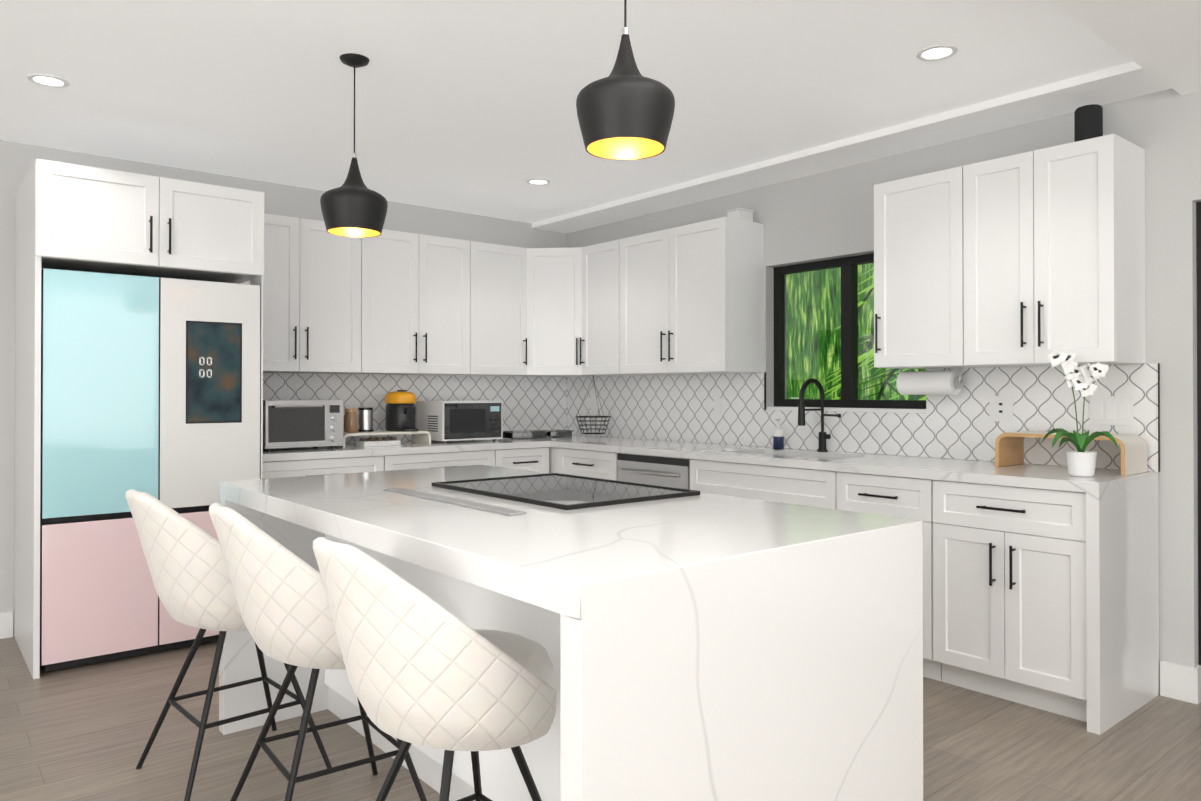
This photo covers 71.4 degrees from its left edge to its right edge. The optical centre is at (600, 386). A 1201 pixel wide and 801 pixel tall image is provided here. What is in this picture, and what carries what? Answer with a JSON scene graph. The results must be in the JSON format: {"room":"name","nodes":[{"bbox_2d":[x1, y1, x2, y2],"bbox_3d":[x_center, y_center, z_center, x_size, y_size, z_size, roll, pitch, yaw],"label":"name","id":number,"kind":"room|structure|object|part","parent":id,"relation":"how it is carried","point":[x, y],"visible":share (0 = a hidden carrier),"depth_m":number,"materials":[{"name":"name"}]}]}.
{"room":"kitchen","nodes":[
{"label":"kitchen","id":0,"kind":"room"},
{"bbox_2d":[0,140,566,635],"bbox_3d":[-2.827,0.014,4.583,6.900,2.540,0.200,0,0,-40],"label":"wall","id":1,"kind":"structure","parent":0,"point":[16,160],"depth_m":4.51,"materials":[{"name":"paint"}]},
{"bbox_2d":[0,611,12,638],"bbox_3d":[-4.134,1.211,3.347,2.920,0.130,0.016,0,0,-40],"label":"baseboard","id":2,"kind":"structure","parent":1,"relation":"attached to","point":[6,624],"depth_m":4.26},
{"bbox_2d":[240,213,363,373],"bbox_3d":[-1.864,-0.537,5.028,0.741,0.902,0.348,0,0,-40],"label":"upper cabinet","id":3,"kind":"object","parent":1,"relation":"attached to","point":[313,277],"depth_m":4.94,"materials":[{"name":"white wood"}]},
{"bbox_2d":[263,373,566,442],"bbox_3d":[-1.264,0.145,5.745,2.590,0.450,0.008,0,0,-40],"label":"backsplash","id":4,"kind":"structure","parent":1,"relation":"attached to","point":[532,403],"depth_m":5.83,"materials":[{"name":"tile"}]},
{"bbox_2d":[364,229,471,374],"bbox_3d":[-1.283,-0.533,5.510,0.769,0.902,0.348,0,0,-40],"label":"upper cabinet","id":5,"kind":"object","parent":1,"relation":"attached to","point":[418,287],"depth_m":5.37,"materials":[{"name":"white wood"}]},
{"bbox_2d":[472,241,523,375],"bbox_3d":[-0.808,-0.531,5.906,0.468,0.902,0.348,0,0,-40],"label":"upper cabinet","id":6,"kind":"object","parent":1,"relation":"attached to","point":[497,270],"depth_m":5.77,"materials":[{"name":"white wood"}]},
{"bbox_2d":[524,247,579,376],"bbox_3d":[-0.326,-0.531,5.909,0.302,0.898,0.301,0,0,-40],"label":"upper cabinet","id":7,"kind":"object","parent":1,"relation":"attached to","point":[551,275],"depth_m":5.91,"materials":[{"name":"white wood"}]},
{"bbox_2d":[0,0,1132,222],"bbox_3d":[0.115,-1.329,1.054,6.900,0.100,9.400,0,0,-40],"label":"ceiling","id":8,"kind":"structure","parent":0,"point":[464,106],"depth_m":3.44,"materials":[{"name":"paint"}]},
{"bbox_2d":[27,74,69,87],"bbox_3d":[-2.279,-1.260,3.447,0.148,0.006,0.148,0,0,-40],"label":"recessed light","id":9,"kind":"object","parent":8,"relation":"in","point":[46,80],"visible":1,"depth_m":3.44,"materials":[{"name":"white"}]},
{"bbox_2d":[320,53,387,237],"bbox_3d":[-0.950,-0.928,3.223,0.250,0.672,0.250,0,0,-40],"label":"pendant light","id":10,"kind":"object","parent":8,"relation":"hanging from","point":[353,205],"visible":1,"depth_m":3.15,"materials":[{"name":"black metal"}]},
{"bbox_2d":[526,178,549,184],"bbox_3d":[-0.380,-1.249,5.104,0.148,0.006,0.148,0,0,-40],"label":"recessed light","id":11,"kind":"object","parent":8,"relation":"in","point":[537,181],"visible":1,"depth_m":5.10,"materials":[{"name":"white"}]},
{"bbox_2d":[576,0,674,159],"bbox_3d":[0.063,-0.936,2.115,0.250,0.672,0.250,0,0,-40],"label":"pendant light","id":12,"kind":"object","parent":8,"relation":"hanging from","point":[625,108],"visible":1,"depth_m":2.03,"materials":[{"name":"black metal"}]},
{"bbox_2d":[532,62,1171,232],"bbox_3d":[0.926,-1.236,4.896,0.340,0.035,4.130,0,0,-40],"label":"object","id":13,"kind":"structure","parent":8,"relation":"attached to","point":[1129,80],"depth_m":4.17,"materials":[{"name":"paint"}]},
{"bbox_2d":[916,44,957,60],"bbox_3d":[1.274,-1.262,3.163,0.148,0.006,0.148,0,0,-40],"label":"recessed light","id":14,"kind":"object","parent":8,"relation":"in","point":[937,52],"visible":1,"depth_m":3.16,"materials":[{"name":"white"}]},
{"bbox_2d":[1046,0,1200,94],"bbox_3d":[0.035,-1.242,1.150,6.500,0.072,0.490,0,0,-40],"label":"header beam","id":15,"kind":"structure","parent":8,"relation":"attached to","point":[1160,40],"depth_m":2.81,"materials":[{"name":"paint"}]},
{"bbox_2d":[0,636,1200,800],"bbox_3d":[0.115,1.311,1.037,6.900,0.100,9.400,0,0,-40],"label":"floor","id":16,"kind":"structure","parent":0,"point":[80,733],"depth_m":2.94,"materials":[{"name":"brown wood"}]},
{"bbox_2d":[14,158,263,678],"bbox_3d":[-2.350,0.145,4.261,0.972,2.274,0.898,0,0,-40],"label":"surround","id":17,"kind":"object","parent":16,"relation":"on","point":[73,217],"visible":0.96,"depth_m":3.92,"materials":[{"name":"white wood"}]},
{"bbox_2d":[40,268,259,671],"bbox_3d":[-2.354,0.382,4.278,0.931,1.800,0.809,0,0,-40],"label":"fridge","id":18,"kind":"object","parent":16,"relation":"on","point":[150,385],"visible":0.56,"depth_m":3.88,"materials":[{"name":"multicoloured metal"}]},
{"bbox_3d":[-2.294,0.920,3.837,0.464,0.618,0.054,0,0,-40],"label":"door","id":19,"kind":"part","parent":18,"relation":"part of","materials":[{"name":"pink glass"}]},
{"bbox_3d":[-2.294,0.032,3.843,0.464,1.105,0.054,0,0,-40],"label":"door","id":20,"kind":"part","parent":18,"relation":"part of","materials":[{"name":"blue glass"}]},
{"bbox_3d":[-1.935,0.922,4.136,0.464,0.618,0.054,0,0,-40],"label":"door","id":21,"kind":"part","parent":18,"relation":"part of","materials":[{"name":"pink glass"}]},
{"bbox_3d":[-1.935,0.034,4.142,0.464,1.105,0.054,0,0,-40],"label":"door","id":22,"kind":"part","parent":18,"relation":"part of","materials":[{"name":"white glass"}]},
{"bbox_2d":[125,489,331,800],"bbox_3d":[-1.245,0.798,2.758,0.573,0.949,0.532,0,0,-40],"label":"stool","id":23,"kind":"object","parent":16,"relation":"on","point":[189,573],"visible":0.77,"depth_m":2.55,"materials":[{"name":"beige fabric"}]},
{"bbox_2d":[209,503,426,800],"bbox_3d":[-0.814,0.795,2.401,0.570,0.949,0.533,0,0,-40],"label":"stool","id":24,"kind":"object","parent":16,"relation":"on","point":[280,594],"visible":0.79,"depth_m":2.19,"materials":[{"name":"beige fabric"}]},
{"bbox_2d":[263,455,386,478],"bbox_3d":[-1.767,0.846,4.918,0.759,0.880,0.628,0,0,-40],"label":"base cabinet","id":25,"kind":"object","parent":16,"relation":"on","point":[327,466],"depth_m":4.69,"materials":[{"name":"white wood"}]},
{"bbox_2d":[263,399,343,450],"bbox_3d":[-1.797,0.222,4.915,0.450,0.285,0.423,0,0,-40],"label":"toaster oven","id":26,"kind":"object","parent":25,"relation":"on","point":[302,423],"visible":0.94,"depth_m":4.77,"materials":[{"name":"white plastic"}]},
{"bbox_2d":[312,537,556,800],"bbox_3d":[-0.359,0.792,1.882,0.566,0.949,0.533,0,0,-40],"label":"stool","id":27,"kind":"object","parent":16,"relation":"on","point":[423,669],"visible":1,"depth_m":1.68,"materials":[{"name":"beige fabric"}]},
{"bbox_3d":[-0.309,0.689,1.925,0.396,0.180,0.408,0,0,-40],"label":"seat","id":28,"kind":"part","parent":27,"relation":"part of","materials":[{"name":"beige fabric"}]},
{"bbox_2d":[387,449,498,470],"bbox_3d":[-1.179,0.850,5.406,0.770,0.880,0.628,0,0,-40],"label":"base cabinet","id":29,"kind":"object","parent":16,"relation":"on","point":[481,457],"depth_m":5.17,"materials":[{"name":"white wood"}]},
{"bbox_2d":[337,431,430,447],"bbox_3d":[-1.387,0.326,5.258,0.584,0.082,0.240,0,0,-40],"label":"shelf riser","id":30,"kind":"object","parent":29,"relation":"on","point":[421,436],"depth_m":5.28,"materials":[{"name":"beige laminate"}]},
{"bbox_2d":[344,409,357,431],"bbox_3d":[-1.547,0.211,5.177,0.086,0.145,0.085,0,0,-40],"label":"glass jar","id":31,"kind":"object","parent":30,"relation":"on","point":[350,420],"visible":1,"depth_m":5.14,"materials":[{"name":"brown glass"}]},
{"bbox_2d":[358,407,373,431],"bbox_3d":[-1.482,0.209,5.271,0.098,0.150,0.100,0,0,-40],"label":"canister","id":32,"kind":"object","parent":30,"relation":"on","point":[365,419],"visible":0.94,"depth_m":5.23,"materials":[{"name":"silver metal"}]},
{"bbox_2d":[355,437,400,445],"bbox_3d":[-1.388,0.342,5.212,0.240,0.048,0.130,0,0,-40],"label":"tray","id":33,"kind":"object","parent":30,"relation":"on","point":[375,441],"visible":1,"depth_m":5.17,"materials":[{"name":"white plastic"}]},
{"bbox_2d":[385,390,417,431],"bbox_3d":[-1.271,0.153,5.378,0.192,0.262,0.305,0,0,-40],"label":"coffee machine","id":34,"kind":"object","parent":30,"relation":"on","point":[400,410],"visible":1,"depth_m":5.32,"materials":[{"name":"black plastic"}]},
{"bbox_2d":[417,401,502,442],"bbox_3d":[-0.959,0.234,5.689,0.461,0.270,0.366,0,0,-40],"label":"microwave","id":35,"kind":"object","parent":29,"relation":"on","point":[444,421],"visible":0.94,"depth_m":5.54,"materials":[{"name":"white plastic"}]},
{"bbox_2d":[499,447,548,472],"bbox_3d":[-0.717,0.852,5.791,0.433,0.880,0.628,0,0,-40],"label":"base cabinet","id":36,"kind":"object","parent":16,"relation":"on","point":[533,459],"depth_m":5.57,"materials":[{"name":"white wood"}]},
{"bbox_2d":[499,438,554,472],"bbox_3d":[-0.268,0.854,6.105,0.607,0.880,0.716,0,0,-40],"label":"countertop","id":37,"kind":"structure","parent":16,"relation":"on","point":[536,442],"depth_m":5.64,"materials":[{"name":"white stone"}]},
{"bbox_2d":[503,430,550,438],"bbox_3d":[-0.565,0.347,6.006,0.324,0.050,0.224,0,0,-40],"label":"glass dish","id":38,"kind":"object","parent":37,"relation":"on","point":[540,434],"depth_m":6.04,"materials":[{"name":"clear glass"}]},
{"bbox_2d":[551,429,573,436],"bbox_3d":[-0.353,0.350,6.235,0.224,0.045,0.224,0,0,-40],"label":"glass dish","id":39,"kind":"object","parent":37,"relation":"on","point":[559,433],"depth_m":6.25,"materials":[{"name":"clear glass"}]},
{"bbox_2d":[219,465,922,800],"bbox_3d":[-0.283,0.811,2.635,1.148,0.921,2.164,0,0,-40],"label":"kitchen island","id":40,"kind":"object","parent":16,"relation":"on","point":[698,645],"depth_m":1.90,"materials":[{"name":"white stone"}]},
{"bbox_2d":[432,473,699,509],"bbox_3d":[-0.137,0.345,2.824,0.544,0.012,0.784,0,0,-40],"label":"cooktop","id":41,"kind":"object","parent":40,"relation":"in","point":[556,491],"depth_m":2.74,"materials":[{"name":"black glass"}]},
{"bbox_2d":[555,446,614,479],"bbox_3d":[0.147,0.850,5.590,0.628,0.880,0.603,0,0,-40],"label":"base cabinet","id":42,"kind":"object","parent":16,"relation":"on","point":[584,461],"depth_m":5.39,"materials":[{"name":"white wood"}]},
{"bbox_2d":[555,438,678,449],"bbox_3d":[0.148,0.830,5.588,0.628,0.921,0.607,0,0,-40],"label":"countertop","id":43,"kind":"structure","parent":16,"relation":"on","point":[595,443],"depth_m":5.61,"materials":[{"name":"white stone"}]},
{"bbox_2d":[615,450,686,488],"bbox_3d":[0.521,0.850,5.101,0.578,0.874,0.607,0,0,-40],"label":"dishwasher","id":44,"kind":"object","parent":16,"relation":"on","point":[666,470],"depth_m":4.90,"materials":[{"name":"silver metal"}]},
{"bbox_2d":[615,441,741,457],"bbox_3d":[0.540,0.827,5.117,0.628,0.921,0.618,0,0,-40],"label":"countertop","id":45,"kind":"structure","parent":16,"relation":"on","point":[679,448],"depth_m":5.10,"materials":[{"name":"white stone"}]},
{"bbox_2d":[687,446,866,508],"bbox_3d":[1.045,0.823,4.510,0.628,0.921,0.961,0,0,-40],"label":"base cabinet","id":46,"kind":"object","parent":16,"relation":"on","point":[790,476],"depth_m":4.35,"materials":[{"name":"white wood"}]},
{"bbox_2d":[773,419,783,449],"bbox_3d":[1.030,0.276,4.836,0.066,0.175,0.062,0,0,-40],"label":"soap bottle","id":47,"kind":"object","parent":46,"relation":"on","point":[778,437],"visible":1,"depth_m":4.81,"materials":[{"name":"blue plastic"}]},
{"bbox_2d":[798,378,840,451],"bbox_3d":[1.210,0.159,4.550,0.239,0.408,0.187,0,0,-40],"label":"faucet","id":48,"kind":"object","parent":46,"relation":"on","point":[823,436],"depth_m":4.61,"materials":[{"name":"black metal"}]},
{"bbox_2d":[831,454,982,676],"bbox_3d":[1.506,0.819,3.956,0.628,0.921,0.480,0,0,-40],"label":"base cabinet","id":49,"kind":"object","parent":16,"relation":"on","point":[877,484],"depth_m":3.77,"materials":[{"name":"white wood"}]},
{"bbox_2d":[927,461,1120,731],"bbox_3d":[1.854,0.816,3.537,0.628,0.921,0.610,0,0,-40],"label":"base cabinet","id":50,"kind":"object","parent":16,"relation":"on","point":[1039,586],"depth_m":3.33,"materials":[{"name":"white wood"}]},
{"bbox_2d":[1041,350,1117,476],"bbox_3d":[1.866,0.104,3.282,0.194,0.498,0.288,0,0,-40],"label":"orchid","id":51,"kind":"object","parent":50,"relation":"on","point":[1081,461],"visible":1,"depth_m":3.27,"materials":[{"name":"white plant"}]},
{"bbox_2d":[1091,471,1150,733],"bbox_3d":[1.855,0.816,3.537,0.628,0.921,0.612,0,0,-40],"label":"end panel","id":52,"kind":"object","parent":16,"relation":"on","point":[1120,504],"depth_m":3.19,"materials":[{"name":"white"}]},
{"bbox_2d":[995,431,1146,475],"bbox_3d":[2.014,0.279,3.593,0.250,0.153,0.516,0,0,-40],"label":"shelf","id":53,"kind":"object","parent":52,"relation":"on","point":[1009,448],"depth_m":3.51,"materials":[{"name":"beige laminate"}]},
{"bbox_2d":[567,89,1200,693],"bbox_3d":[1.475,0.015,4.649,0.200,2.540,5.200,0,0,-40],"label":"wall","id":54,"kind":"structure","parent":0,"point":[1157,126],"depth_m":3.49,"materials":[{"name":"paint"}]},
{"bbox_2d":[580,240,615,376],"bbox_3d":[0.130,-0.531,5.839,0.348,0.902,0.413,0,0,-40],"label":"upper cabinet","id":55,"kind":"object","parent":54,"relation":"attached to","point":[597,261],"depth_m":5.75,"materials":[{"name":"white wood"}]},
{"bbox_2d":[576,375,610,433],"bbox_3d":[-0.052,0.130,5.992,0.257,0.419,0.253,0,0,-40],"label":"wire basket","id":56,"kind":"object","parent":55,"relation":"hanging from","point":[590,420],"visible":1,"depth_m":5.97,"materials":[{"name":"black metal"}]},
{"bbox_2d":[616,217,763,375],"bbox_3d":[0.560,-0.535,5.321,0.348,0.902,0.933,0,0,-40],"label":"upper cabinet","id":57,"kind":"object","parent":54,"relation":"attached to","point":[690,298],"depth_m":5.07,"materials":[{"name":"white wood"}]},
{"bbox_2d":[726,208,753,221],"bbox_3d":[0.843,-1.025,5.040,0.130,0.073,0.110,0,0,-40],"label":"box","id":58,"kind":"object","parent":57,"relation":"on","point":[742,214],"visible":0.79,"depth_m":5.00,"materials":[{"name":"white plastic"}]},
{"bbox_2d":[766,406,925,412],"bbox_3d":[1.411,0.130,4.725,0.200,0.020,1.040,0,0,-40],"label":"window sill","id":59,"kind":"structure","parent":54,"relation":"on","point":[891,410],"depth_m":4.56,"materials":[{"name":"white stone"}]},
{"bbox_2d":[774,253,925,408],"bbox_3d":[1.408,-0.305,4.724,0.060,0.851,1.040,0,0,-40],"label":"window","id":60,"kind":"structure","parent":54,"relation":"in","point":[849,266],"depth_m":4.73,"materials":[{"name":"black metal"}]},
{"bbox_2d":[567,363,1159,471],"bbox_3d":[1.029,0.140,5.019,0.010,0.451,4.039,0,0,-40],"label":"backsplash","id":61,"kind":"structure","parent":54,"relation":"attached to","point":[680,407],"depth_m":4.37,"materials":[{"name":"tile"}]},
{"bbox_2d":[591,397,596,411],"bbox_3d":[-0.050,0.138,6.306,0.007,0.115,0.076,0,0,-40],"label":"electrical outlet plate","id":62,"kind":"object","parent":61,"relation":"attached to","point":[593,404],"visible":1,"depth_m":6.30,"materials":[{"name":"white plastic"}]},
{"bbox_2d":[714,398,722,415],"bbox_3d":[0.753,0.132,5.339,0.007,0.115,0.076,0,0,-40],"label":"electrical outlet plate","id":63,"kind":"object","parent":61,"relation":"attached to","point":[718,406],"visible":1,"depth_m":5.33,"materials":[{"name":"white plastic"}]},
{"bbox_2d":[989,396,1012,421],"bbox_3d":[1.900,0.105,3.960,0.008,0.120,0.110,0,0,-40],"label":"electrical outlet plate","id":64,"kind":"object","parent":61,"relation":"attached to","point":[1000,408],"visible":1,"depth_m":3.96,"materials":[{"name":"white plastic"}]},
{"bbox_2d":[1089,396,1133,425],"bbox_3d":[2.200,0.105,3.599,0.008,0.125,0.170,0,0,-40],"label":"switch plate","id":65,"kind":"object","parent":61,"relation":"attached to","point":[1112,410],"visible":1,"depth_m":3.59,"materials":[{"name":"white plastic"}]},
{"bbox_2d":[874,167,959,368],"bbox_3d":[1.622,-0.543,4.045,0.348,0.902,0.451,0,0,-40],"label":"upper cabinet","id":66,"kind":"object","parent":54,"relation":"attached to","point":[917,235],"depth_m":3.94,"materials":[{"name":"white wood"}]},
{"bbox_2d":[896,367,963,394],"bbox_3d":[1.621,-0.025,4.114,0.116,0.132,0.320,0,0,-40],"label":"paper towel","id":67,"kind":"object","parent":66,"relation":"attached to","point":[932,383],"visible":1,"depth_m":4.06,"materials":[{"name":"white paper"}]},
{"bbox_2d":[956,134,1145,367],"bbox_3d":[1.962,-0.546,3.636,0.348,0.902,0.612,0,0,-40],"label":"upper cabinet","id":68,"kind":"object","parent":54,"relation":"attached to","point":[1034,258],"depth_m":3.48,"materials":[{"name":"white wood"}]},
{"bbox_2d":[1074,104,1102,141],"bbox_3d":[2.062,-1.088,3.528,0.104,0.180,0.104,0,0,-40],"label":"speaker","id":69,"kind":"object","parent":68,"relation":"on","point":[1088,121],"visible":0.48,"depth_m":3.49},
{"bbox_2d":[1160,661,1193,702],"bbox_3d":[2.356,1.206,3.413,0.016,0.140,0.115,0,0,-40],"label":"baseboard","id":70,"kind":"structure","parent":54,"relation":"attached to","point":[1176,681],"depth_m":3.41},
{"bbox_2d":[1193,665,1200,703],"bbox_3d":[2.475,1.207,3.426,0.216,0.140,0.016,0,0,-40],"label":"baseboard","id":71,"kind":"structure","parent":54,"relation":"attached to","point":[1197,684],"depth_m":3.36,"materials":[{"name":"white wood"}]},
{"bbox_2d":[1197,202,1200,665],"bbox_3d":[2.788,0.259,3.029,0.050,2.030,1.033,0,0,-40],"label":"door frame","id":72,"kind":"structure","parent":54,"relation":"attached to","point":[1199,375],"depth_m":3.41,"materials":[{"name":"metal"}]},
{"label":"outside","id":73,"kind":"structure","parent":0,"visible":0},
{"bbox_2d":[786,263,925,399],"bbox_3d":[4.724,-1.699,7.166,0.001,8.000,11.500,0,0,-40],"label":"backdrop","id":74,"kind":"structure","parent":73,"point":[801,362],"depth_m":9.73,"materials":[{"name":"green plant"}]},
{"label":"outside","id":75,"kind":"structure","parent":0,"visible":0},
{"bbox_2d":[820,263,925,399],"bbox_3d":[3.624,0.130,6.027,3.791,3.337,3.712,0,0,-40],"label":"palm tree","id":76,"kind":"object","parent":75,"point":[870,356],"depth_m":6.22,"materials":[{"name":"green plant"}]}
]}

